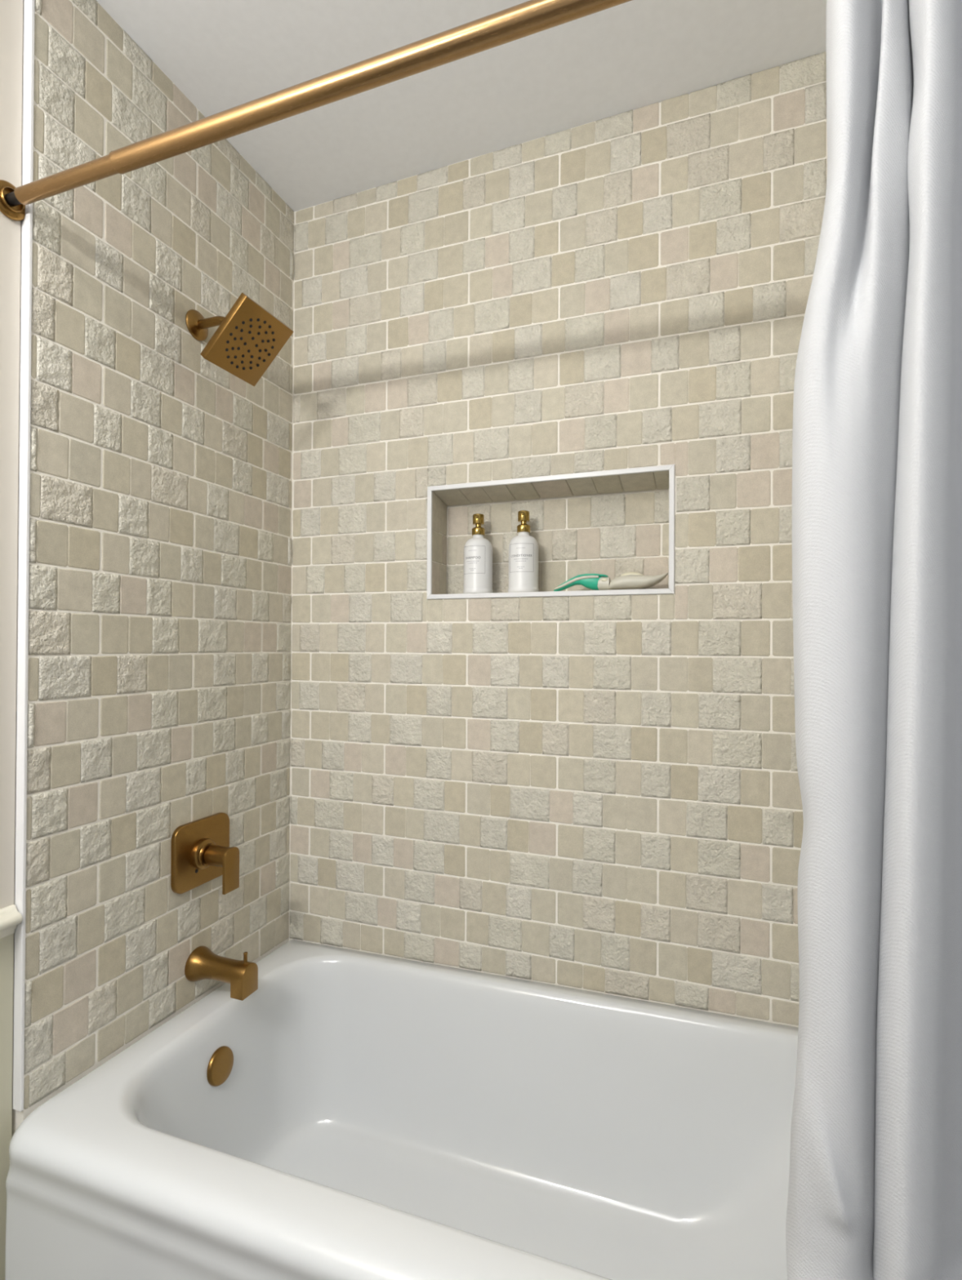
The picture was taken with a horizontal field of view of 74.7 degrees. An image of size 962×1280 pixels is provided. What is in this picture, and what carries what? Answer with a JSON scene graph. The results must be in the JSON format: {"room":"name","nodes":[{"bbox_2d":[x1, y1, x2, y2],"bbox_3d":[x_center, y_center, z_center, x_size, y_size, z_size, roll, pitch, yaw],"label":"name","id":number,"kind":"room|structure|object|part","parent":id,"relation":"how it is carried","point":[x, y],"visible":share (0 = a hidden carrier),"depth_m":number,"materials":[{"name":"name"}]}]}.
{"room":"bathroom","nodes":[
{"label":"bathroom","id":0,"kind":"room"},
{"bbox_2d":[0,0,293,1279],"bbox_3d":[-1.070,0.003,0.522,0.164,2.470,2.701,0,0,20],"label":"wall","id":1,"kind":"structure","parent":0,"point":[161,495],"depth_m":1.27,"materials":[{"name":"tile"}]},
{"bbox_2d":[0,904,22,938],"bbox_3d":[-1.131,0.469,0.151,0.024,0.048,1.970,0,0,20],"label":"trim","id":2,"kind":"structure","parent":1,"relation":"attached to","point":[10,917],"depth_m":1.06,"materials":[{"name":"beige paint"}]},
{"bbox_2d":[13,0,35,1111],"bbox_3d":[-0.787,-0.209,1.087,0.020,2.026,0.006,0,0,20],"label":"trim","id":3,"kind":"structure","parent":1,"relation":"attached to","point":[29,5],"depth_m":1.08,"materials":[{"name":"white paint"}]},
{"bbox_2d":[170,812,239,894],"bbox_3d":[-0.600,0.486,1.433,0.098,0.150,0.167,0,0,20],"label":"shower valve","id":4,"kind":"object","parent":1,"relation":"attached to","point":[201,853],"visible":1,"depth_m":1.41,"materials":[{"name":"gold metal"}]},
{"bbox_3d":[-0.583,0.513,1.421,0.058,0.096,0.045,0,0,20],"label":"lever handle","id":5,"kind":"part","parent":4,"relation":"part of","materials":[{"name":"gold metal"}]},
{"bbox_2d":[184,946,257,1000],"bbox_3d":[-0.579,0.737,1.416,0.150,0.091,0.074,0,0,20],"label":"tub spout","id":6,"kind":"object","parent":1,"relation":"attached to","point":[202,963],"visible":1,"depth_m":1.40,"materials":[{"name":"gold metal"}]},
{"bbox_3d":[-0.521,0.704,1.395,0.012,0.025,0.012,0,0,20],"label":"pull knob","id":7,"kind":"part","parent":6,"relation":"part of","materials":[{"name":"gold metal"}]},
{"bbox_2d":[185,292,293,386],"bbox_3d":[-0.551,-0.671,1.401,0.207,0.156,0.156,0,0,20],"label":"showerhead","id":8,"kind":"object","parent":1,"relation":"attached to","point":[246,341],"visible":1,"depth_m":1.38,"materials":[{"name":"gold metal"}]},
{"bbox_3d":[-0.587,-0.699,1.414,0.123,0.054,0.020,0,0,20],"label":"shower arm","id":9,"kind":"part","parent":8,"relation":"part of","materials":[{"name":"gold metal"}]},
{"bbox_2d":[0,0,631,221],"bbox_3d":[-0.079,-0.743,0.803,1.541,0.059,0.059,0,0,20],"label":"shower rod","id":10,"kind":"object","parent":1,"relation":"attached to","point":[530,17],"visible":1,"depth_m":0.84,"materials":[{"name":"gold metal"}]},
{"bbox_2d":[4,191,22,206],"bbox_3d":[-0.783,-0.745,1.063,0.030,0.018,0.018,0,0,20],"label":"socket","id":11,"kind":"object","parent":10,"relation":"attached to","point":[11,198],"depth_m":1.06,"materials":[{"name":"black rubber"}]},
{"bbox_2d":[785,0,961,1279],"bbox_3d":[0.454,0.200,0.559,0.327,1.850,0.154,0,0,20],"label":"shower curtain","id":12,"kind":"object","parent":10,"relation":"hanging from","point":[874,1190],"visible":1,"depth_m":0.60,"materials":[{"name":"grey fabric"}]},
{"bbox_2d":[96,0,826,211],"bbox_3d":[0.096,-1.310,0.179,2.584,0.208,2.840,0,0,20],"label":"ceiling","id":13,"kind":"structure","parent":0,"point":[221,55],"depth_m":1.34,"materials":[{"name":"paint"}]},
{"bbox_2d":[288,51,826,1027],"bbox_3d":[0.208,0.011,1.562,1.844,2.481,0.144,0,0,20],"label":"wall","id":14,"kind":"structure","parent":0,"point":[597,793],"depth_m":1.50,"materials":[{"name":"tile"}]},
{"bbox_2d":[462,513,493,593],"bbox_3d":[-0.007,-0.220,1.622,0.077,0.206,0.077,0,0,20],"label":"pump bottle","id":15,"kind":"object","parent":14,"relation":"in","point":[477,550],"visible":0.93,"depth_m":1.59,"materials":[{"name":"white plastic"}]},
{"bbox_2d":[507,510,538,592],"bbox_3d":[0.107,-0.219,1.580,0.077,0.206,0.077,0,0,20],"label":"pump bottle","id":16,"kind":"object","parent":14,"relation":"in","point":[522,548],"visible":0.94,"depth_m":1.55,"materials":[{"name":"white plastic"}]},
{"bbox_2d":[426,464,674,599],"bbox_3d":[0.147,-0.249,1.514,0.607,0.289,0.006,0,0,20],"label":"trim","id":17,"kind":"structure","parent":14,"relation":"attached to","point":[670,468],"depth_m":1.49,"materials":[{"name":"white"}]},
{"bbox_2d":[553,571,667,591],"bbox_3d":[0.308,-0.140,1.506,0.267,0.046,0.070,0,0,20],"label":"bath brush","id":18,"kind":"object","parent":14,"relation":"on","point":[628,580],"visible":0.98,"depth_m":1.48,"materials":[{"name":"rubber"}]},
{"bbox_3d":[0.084,1.271,0.161,2.584,0.060,2.840,0,0,20],"label":"floor","id":19,"kind":"structure","parent":0,"visible":0},
{"bbox_2d":[4,939,798,1279],"bbox_3d":[0.047,1.013,1.130,1.519,0.467,0.766,0,0,20],"label":"bathtub","id":20,"kind":"object","parent":19,"relation":"on","point":[357,1115],"visible":0.8,"depth_m":1.30,"materials":[{"name":"white ceramic"}]}
]}

